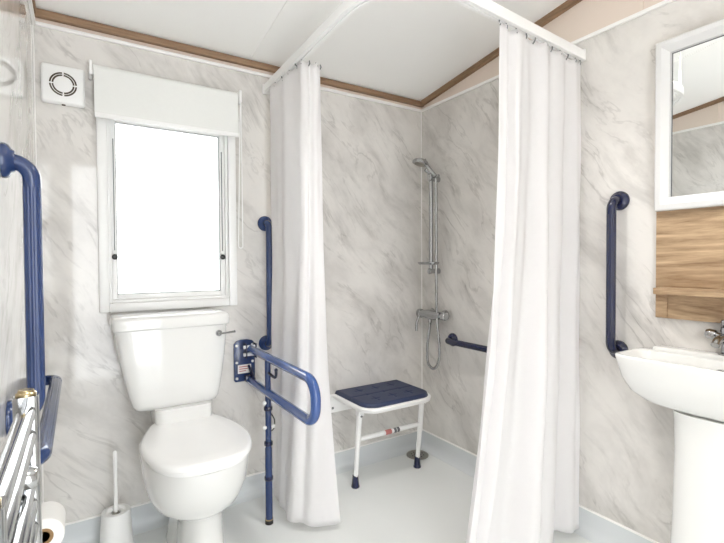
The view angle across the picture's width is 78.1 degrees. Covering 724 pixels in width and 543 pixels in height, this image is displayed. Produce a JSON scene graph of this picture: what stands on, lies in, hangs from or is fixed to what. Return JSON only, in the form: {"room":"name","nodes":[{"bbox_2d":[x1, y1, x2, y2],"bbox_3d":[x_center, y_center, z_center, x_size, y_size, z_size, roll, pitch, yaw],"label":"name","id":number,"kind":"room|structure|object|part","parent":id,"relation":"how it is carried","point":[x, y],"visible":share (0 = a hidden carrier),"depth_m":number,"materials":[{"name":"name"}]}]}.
{"room":"accessible bathroom","nodes":[
{"label":"accessible bathroom","id":0,"kind":"room"},
{"bbox_2d":[0,0,41,499],"bbox_3d":[-0.454,-0.143,0.413,0.060,2.473,2.908,-1,1,-32],"label":"wall","id":1,"kind":"structure","parent":0,"point":[16,41],"depth_m":1.07,"materials":[{"name":"stone"}]},
{"bbox_2d":[0,388,41,542],"bbox_3d":[-0.399,0.571,0.482,0.082,0.802,0.375,-1,1,-32],"label":"towel radiator","id":2,"kind":"object","parent":1,"relation":"attached to","point":[20,455],"visible":1,"depth_m":0.53,"materials":[{"name":"silver metal"}]},
{"bbox_3d":[-0.288,0.577,0.349,0.030,0.794,0.030,-1,1,-32],"label":"post","id":3,"kind":"part","parent":2,"relation":"part of","materials":[{"name":"silver metal"}]},
{"bbox_2d":[0,142,45,433],"bbox_3d":[-0.708,0.037,0.937,0.065,0.604,0.072,-1,1,-32],"label":"grab rail","id":4,"kind":"object","parent":1,"relation":"attached to","point":[10,162],"visible":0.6,"depth_m":0.93,"materials":[{"name":"blue plastic"}]},
{"bbox_2d":[28,0,35,23],"bbox_3d":[-0.441,-0.891,0.436,0.011,0.014,2.838,-1,1,-32],"label":"trim","id":5,"kind":"structure","parent":1,"relation":"attached to","point":[30,3],"depth_m":1.56,"materials":[{"name":"white plastic"}]},
{"bbox_2d":[32,0,35,13],"bbox_3d":[-0.435,-1.119,0.425,0.010,0.408,2.818,-1,1,-32],"label":"trim","id":6,"kind":"structure","parent":1,"relation":"attached to","point":[33,1],"depth_m":1.59,"materials":[{"name":"brown wood"}]},
{"bbox_2d":[40,375,61,464],"bbox_3d":[-0.898,0.390,1.255,0.073,0.072,0.842,-1,1,-32],"label":"grab rail","id":7,"kind":"object","parent":1,"relation":"attached to","point":[48,420],"visible":0.4,"depth_m":1.16,"materials":[{"name":"blue plastic"}]},
{"bbox_3d":[-0.853,0.659,1.172,0.051,0.044,0.122,-1,1,-32],"label":"toilet roll holder","id":8,"kind":"object","parent":1,"relation":"attached to","visible":0},
{"bbox_2d":[42,501,65,542],"bbox_3d":[-0.818,0.660,1.151,0.088,0.088,0.101,-1,1,-32],"label":"toilet roll","id":9,"kind":"object","parent":8,"relation":"hanging from","point":[53,513],"visible":0.61,"depth_m":1.13,"materials":[{"name":"paper"}]},
{"bbox_2d":[34,25,421,522],"bbox_3d":[-0.442,-0.045,2.181,1.970,2.200,0.060,-1,1,-32],"label":"wall","id":10,"kind":"structure","parent":0,"point":[371,183],"depth_m":2.08,"materials":[{"name":"stone"}]},
{"bbox_2d":[32,25,43,502],"bbox_3d":[-1.203,0.035,1.660,0.005,1.882,0.005,-1,1,-32],"label":"trim","id":11,"kind":"structure","parent":10,"relation":"attached to","point":[32,25],"depth_m":1.65,"materials":[{"name":"white plastic"}]},
{"bbox_2d":[40,62,84,107],"bbox_3d":[-1.123,-0.697,1.679,0.138,0.144,0.036,-1,1,-32],"label":"fan","id":12,"kind":"object","parent":10,"relation":"attached to","point":[60,85],"visible":1,"depth_m":1.67,"materials":[{"name":"white plastic"}]},
{"bbox_2d":[96,117,236,312],"bbox_3d":[-0.823,-0.259,1.922,0.546,0.837,0.073,-1,1,-32],"label":"window","id":13,"kind":"structure","parent":10,"relation":"in","point":[111,300],"depth_m":1.87,"materials":[{"name":"white plastic"}]},
{"bbox_2d":[88,60,242,248],"bbox_3d":[-0.793,-0.451,1.870,0.590,0.704,0.074,-1,1,-32],"label":"roller blind","id":14,"kind":"object","parent":13,"relation":"attached to","point":[122,95],"visible":1,"depth_m":1.82,"materials":[{"name":"fabric"}]},
{"bbox_3d":[-0.545,-0.435,2.010,0.016,0.663,0.042,0,1,12],"label":"pull chain","id":15,"kind":"part","parent":14,"relation":"part of","materials":[{"name":"white plastic"}]},
{"bbox_2d":[32,21,420,111],"bbox_3d":[-0.428,-0.928,2.131,1.850,0.014,0.011,-1,1,-32],"label":"trim","id":16,"kind":"structure","parent":10,"relation":"attached to","point":[41,24],"depth_m":1.91,"materials":[{"name":"white plastic"}]},
{"bbox_2d":[35,17,420,108],"bbox_3d":[-0.430,-0.949,2.134,1.850,0.031,0.004,-1,1,-32],"label":"trim","id":17,"kind":"structure","parent":10,"relation":"attached to","point":[36,19],"depth_m":1.92,"materials":[{"name":"white plastic"}]},
{"bbox_2d":[34,8,423,106],"bbox_3d":[-0.422,-0.962,2.121,1.850,0.027,0.026,-1,1,-32],"label":"trim","id":18,"kind":"structure","parent":10,"relation":"attached to","point":[40,13],"depth_m":1.91,"materials":[{"name":"brown wood"}]},
{"bbox_2d":[65,430,416,525],"bbox_3d":[-0.418,0.959,2.173,1.850,0.007,0.009,-1,1,-32],"label":"trim","id":19,"kind":"structure","parent":10,"relation":"attached to","point":[148,502],"depth_m":2.11,"materials":[{"name":"white plastic"}]},
{"bbox_2d":[61,432,421,542],"bbox_3d":[-0.408,1.013,2.159,1.850,0.104,0.046,-1,1,-32],"label":"baseboard","id":20,"kind":"structure","parent":10,"relation":"attached to","point":[146,517],"depth_m":2.10,"materials":[{"name":"plastic"}]},
{"bbox_2d":[257,216,271,349],"bbox_3d":[-0.442,0.058,2.103,0.072,0.642,0.074,-1,1,-32],"label":"grab rail","id":21,"kind":"object","parent":10,"relation":"attached to","point":[264,223],"visible":0.81,"depth_m":2.07,"materials":[{"name":"blue plastic"}]},
{"bbox_2d":[233,339,320,524],"bbox_3d":[-0.352,0.692,1.782,0.102,0.742,0.730,-1,1,-32],"label":"rail","id":22,"kind":"object","parent":10,"relation":"attached to","point":[245,351],"visible":1,"depth_m":1.86,"materials":[{"name":"blue metal"}]},
{"bbox_3d":[-0.548,0.413,2.079,0.098,0.194,0.012,-1,1,-32],"label":"wall plate","id":23,"kind":"part","parent":22,"relation":"part of","materials":[{"name":"blue plastic"}]},
{"bbox_3d":[-0.393,0.706,1.875,0.030,0.682,0.030,-1,1,-32],"label":"support leg","id":24,"kind":"part","parent":22,"relation":"part of","materials":[{"name":"blue plastic"}]},
{"bbox_3d":[-0.333,0.435,1.772,0.035,0.183,0.701,-1,1,-32],"label":"arm","id":25,"kind":"part","parent":22,"relation":"part of","materials":[{"name":"blue metal"}]},
{"bbox_2d":[421,112,422,428],"bbox_3d":[0.354,0.004,2.648,0.006,1.882,0.006,-1,1,-32],"label":"trim","id":26,"kind":"structure","parent":10,"relation":"attached to","point":[421,112],"depth_m":2.64,"materials":[{"name":"white plastic"}]},
{"bbox_2d":[35,0,566,100],"bbox_3d":[0.331,-1.175,0.928,1.970,0.461,2.968,-1,1,-32],"label":"ceiling","id":27,"kind":"structure","parent":0,"point":[411,49],"depth_m":1.89,"materials":[{"name":"white paint"}]},
{"bbox_2d":[251,0,293,60],"bbox_3d":[0.253,-1.143,0.862,0.024,0.384,2.818,-1,1,-32],"label":"trim","id":28,"kind":"structure","parent":27,"relation":"attached to","point":[287,5],"depth_m":1.84,"materials":[{"name":"white plastic"}]},
{"bbox_2d":[133,453,591,542],"bbox_3d":[0.343,1.107,0.978,1.970,0.060,2.968,-1,1,-32],"label":"floor","id":29,"kind":"structure","parent":0,"point":[395,501],"depth_m":1.95,"materials":[{"name":"plastic"}]},
{"bbox_2d":[100,503,133,542],"bbox_3d":[-0.933,0.987,1.694,0.128,0.163,0.128,-1,1,-32],"label":"toilet brush holder","id":30,"kind":"object","parent":29,"relation":"on","point":[117,528],"visible":0.97,"depth_m":1.66,"materials":[{"name":"white plastic"}]},
{"bbox_2d":[112,450,119,514],"bbox_3d":[-0.934,0.812,1.691,0.027,0.269,0.027,-1,1,-32],"label":"toilet brush","id":31,"kind":"object","parent":30,"relation":"in","point":[116,511],"visible":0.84,"depth_m":1.69,"materials":[{"name":"white plastic"}]},
{"bbox_2d":[109,308,251,542],"bbox_3d":[-0.658,0.618,1.644,0.438,0.900,0.626,-1,1,-32],"label":"toilet","id":32,"kind":"object","parent":29,"relation":"on","point":[193,459],"visible":1,"depth_m":1.66,"materials":[{"name":"white ceramic"}]},
{"bbox_3d":[-0.776,0.192,1.811,0.432,0.054,0.206,-1,1,-32],"label":"cistern lid","id":33,"kind":"part","parent":32,"relation":"part of","materials":[{"name":"white ceramic"}]},
{"bbox_3d":[-0.596,0.600,1.602,0.359,0.025,0.490,-1,1,-32],"label":"lid","id":34,"kind":"part","parent":32,"relation":"part of","materials":[{"name":"plastic"}]},
{"bbox_3d":[-0.596,0.622,1.603,0.339,0.016,0.470,-1,1,-32],"label":"seat","id":35,"kind":"part","parent":32,"relation":"part of","materials":[{"name":"plastic"}]},
{"bbox_3d":[-0.555,0.251,1.819,0.084,0.026,0.024,0,1,7],"label":"flush lever","id":36,"kind":"part","parent":32,"relation":"part of","materials":[{"name":"silver metal"}]},
{"bbox_2d":[330,380,430,488],"bbox_3d":[0.106,0.832,2.301,0.474,0.434,0.350,-1,1,-32],"label":"stool","id":37,"kind":"object","parent":29,"relation":"on","point":[386,396],"visible":0.98,"depth_m":2.23,"materials":[{"name":"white plastic"}]},
{"bbox_3d":[-0.020,0.835,2.155,0.032,0.348,0.069,-1,1,-32],"label":"leg","id":38,"kind":"part","parent":37,"relation":"part of","materials":[{"name":"white plastic"}]},
{"bbox_3d":[0.112,0.646,2.297,0.432,0.026,0.342,-1,1,-32],"label":"seat frame","id":39,"kind":"part","parent":37,"relation":"part of","materials":[{"name":"white plastic"}]},
{"bbox_2d":[385,429,391,434],"bbox_3d":[0.130,0.810,2.253,0.037,0.024,0.024,-1,1,-32],"label":"print","id":40,"kind":"object","parent":37,"relation":"on","point":[389,431],"depth_m":2.24},
{"bbox_3d":[0.308,0.829,2.363,0.032,0.348,0.069,-1,1,-32],"label":"leg","id":41,"kind":"part","parent":37,"relation":"part of","materials":[{"name":"white plastic"}]},
{"bbox_2d":[407,450,428,459],"bbox_3d":[0.315,1.040,2.535,0.124,0.007,0.124,-1,1,-32],"label":"floor drain","id":42,"kind":"object","parent":29,"relation":"on","point":[423,455],"visible":0.65,"depth_m":2.53,"materials":[{"name":"metal"}]},
{"bbox_2d":[670,410,723,542],"bbox_3d":[1.071,0.750,1.369,0.180,0.628,0.232,-1,1,-32],"label":"pedestal","id":43,"kind":"object","parent":29,"relation":"on","point":[698,472],"visible":0.84,"depth_m":1.33,"materials":[{"name":"white ceramic"}]},
{"bbox_2d":[615,344,723,422],"bbox_3d":[1.048,0.348,1.351,0.234,0.178,0.470,-1,1,-32],"label":"washbasin","id":44,"kind":"object","parent":43,"relation":"on","point":[681,379],"visible":1,"depth_m":1.36,"materials":[{"name":"white ceramic"}]},
{"bbox_2d":[704,319,723,355],"bbox_3d":[1.095,0.203,1.353,0.131,0.109,0.120,-1,1,-32],"label":"tap","id":45,"kind":"object","parent":44,"relation":"on","point":[718,338],"visible":1,"depth_m":1.37,"materials":[{"name":"silver metal"}]},
{"bbox_3d":[1.082,0.208,1.344,0.100,0.039,0.028,-1,1,-32],"label":"spout","id":46,"kind":"part","parent":45,"relation":"part of","materials":[{"name":"silver metal"}]},
{"bbox_2d":[422,0,723,542],"bbox_3d":[1.159,-0.174,1.436,0.060,2.473,2.908,-1,1,-32],"label":"wall","id":47,"kind":"structure","parent":0,"point":[626,462],"depth_m":1.75,"materials":[{"name":"stone"}]},
{"bbox_2d":[262,0,585,94],"bbox_3d":[0.134,-0.966,1.630,1.403,0.268,0.687,0,1,14],"label":"rail","id":48,"kind":"object","parent":47,"relation":"attached to","point":[489,9],"visible":0.91,"depth_m":1.56,"materials":[{"name":"white plastic"}]},
{"bbox_2d":[270,60,340,526],"bbox_3d":[-0.291,0.098,1.889,0.401,1.876,0.129,1,2,37],"label":"shower curtain","id":49,"kind":"object","parent":48,"relation":"hanging from","point":[304,469],"visible":0.97,"depth_m":1.82,"materials":[{"name":"white fabric"}]},
{"bbox_2d":[466,20,580,542],"bbox_3d":[0.594,0.100,1.597,0.708,1.876,0.113,-1,2,-36],"label":"shower curtain","id":50,"kind":"object","parent":48,"relation":"hanging from","point":[526,483],"visible":1,"depth_m":1.61,"materials":[{"name":"white fabric"}]},
{"bbox_2d":[418,168,440,273],"bbox_3d":[0.382,-0.281,2.488,0.121,0.591,0.142,-1,1,-32],"label":"riser rail","id":51,"kind":"object","parent":47,"relation":"attached to","point":[430,178],"visible":0.88,"depth_m":2.48,"materials":[{"name":"silver metal"}]},
{"bbox_2d":[412,158,440,369],"bbox_3d":[0.362,-0.040,2.481,0.160,1.176,0.099,0,1,15],"label":"shower","id":52,"kind":"object","parent":51,"relation":"attached to","point":[421,162],"visible":0.99,"depth_m":2.45,"materials":[{"name":"silver metal"}]},
{"bbox_3d":[0.322,-0.594,2.475,0.062,0.020,0.064,-1,1,-32],"label":"spray plate","id":53,"kind":"part","parent":52,"relation":"part of","materials":[{"name":"metal"}]},
{"bbox_3d":[0.368,-0.569,2.456,0.091,0.108,0.034,0,1,32],"label":"handle","id":54,"kind":"part","parent":52,"relation":"part of","materials":[{"name":"silver metal"}]},
{"bbox_3d":[0.370,-0.045,2.485,0.090,0.014,0.142,-1,1,-32],"label":"soap dish","id":55,"kind":"part","parent":51,"relation":"part of","materials":[{"name":"silver metal"}]},
{"bbox_3d":[0.386,-0.267,2.491,0.025,0.550,0.025,-1,1,-32],"label":"rail","id":56,"kind":"part","parent":51,"relation":"part of","materials":[{"name":"silver metal"}]},
{"bbox_2d":[415,308,448,330],"bbox_3d":[0.397,0.278,2.510,0.091,0.130,0.233,-1,1,-32],"label":"shower mixer","id":57,"kind":"object","parent":47,"relation":"attached to","point":[430,314],"visible":1,"depth_m":2.49,"materials":[{"name":"silver metal"}]},
{"bbox_3d":[0.333,0.279,2.586,0.065,0.126,0.036,-1,1,-32],"label":"lever handle","id":58,"kind":"part","parent":57,"relation":"part of","materials":[{"name":"silver metal"}]},
{"bbox_3d":[0.441,0.245,2.427,0.044,0.044,0.048,-1,1,-32],"label":"flow knob","id":59,"kind":"part","parent":57,"relation":"part of","materials":[{"name":"silver metal"}]},
{"bbox_2d":[445,333,486,352],"bbox_3d":[0.618,0.377,2.179,0.074,0.072,0.637,-1,1,-32],"label":"grab rail","id":60,"kind":"object","parent":47,"relation":"attached to","point":[452,339],"visible":0.46,"depth_m":2.28,"materials":[{"name":"blue plastic"}]},
{"bbox_2d":[421,0,581,105],"bbox_3d":[1.107,-1.149,1.403,0.022,0.408,2.818,-1,1,-32],"label":"trim","id":61,"kind":"structure","parent":47,"relation":"attached to","point":[568,4],"depth_m":2.19,"materials":[{"name":"brown wood"}]},
{"bbox_2d":[421,430,652,542],"bbox_3d":[1.105,1.020,1.459,0.046,0.104,2.848,-1,1,-32],"label":"baseboard","id":62,"kind":"structure","parent":47,"relation":"attached to","point":[594,528],"depth_m":1.81,"materials":[{"name":"plastic"}]},
{"bbox_2d":[422,429,658,542],"bbox_3d":[1.122,0.966,1.464,0.009,0.007,2.840,-1,1,-32],"label":"trim","id":63,"kind":"structure","parent":47,"relation":"attached to","point":[581,506],"depth_m":1.75,"materials":[{"name":"white plastic"}]},
{"bbox_2d":[421,0,663,108],"bbox_3d":[1.111,-1.139,1.422,0.004,0.426,2.844,-1,1,-32],"label":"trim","id":64,"kind":"structure","parent":47,"relation":"attached to","point":[586,17],"depth_m":1.80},
{"bbox_2d":[421,0,675,111],"bbox_3d":[1.111,-0.921,1.422,0.011,0.014,2.838,-1,1,-32],"label":"trim","id":65,"kind":"structure","parent":47,"relation":"attached to","point":[665,2],"depth_m":1.73,"materials":[{"name":"white plastic"}]},
{"bbox_2d":[606,191,629,358],"bbox_3d":[0.939,0.016,1.663,0.074,0.633,0.072,-1,1,-32],"label":"grab rail","id":66,"kind":"object","parent":47,"relation":"attached to","point":[619,200],"visible":0.93,"depth_m":1.64,"materials":[{"name":"blue plastic"}]},
{"bbox_2d":[639,0,643,10],"bbox_3d":[0.999,-1.019,1.594,0.005,0.175,0.012,-1,1,-32],"label":"trim","id":67,"kind":"structure","parent":47,"relation":"attached to","point":[641,2],"depth_m":1.59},
{"bbox_2d":[653,206,723,322],"bbox_3d":[1.134,-0.308,1.329,0.092,0.945,0.497,-1,1,-32],"label":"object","id":68,"kind":"object","parent":47,"relation":"attached to","point":[689,242],"visible":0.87,"depth_m":1.47,"materials":[{"name":"brown wood"}]},
{"bbox_2d":[653,287,723,297],"bbox_3d":[1.131,0.068,1.328,0.074,0.021,0.457,-1,1,-32],"label":"shelf","id":69,"kind":"object","parent":68,"relation":"attached to","point":[662,292],"depth_m":1.43,"materials":[{"name":"brown wood"}]},
{"bbox_2d":[654,18,723,211],"bbox_3d":[1.146,-0.490,1.331,0.026,0.572,0.494,-1,1,-32],"label":"mirror","id":70,"kind":"object","parent":68,"relation":"attached to","point":[689,66],"visible":1,"depth_m":1.46,"materials":[{"name":"white"}]},
{"bbox_3d":[1.155,-0.490,1.337,0.005,0.484,0.406,-1,1,-32],"label":"glass","id":71,"kind":"part","parent":70,"relation":"part of","materials":[{"name":"silver mirror"}]}
]}

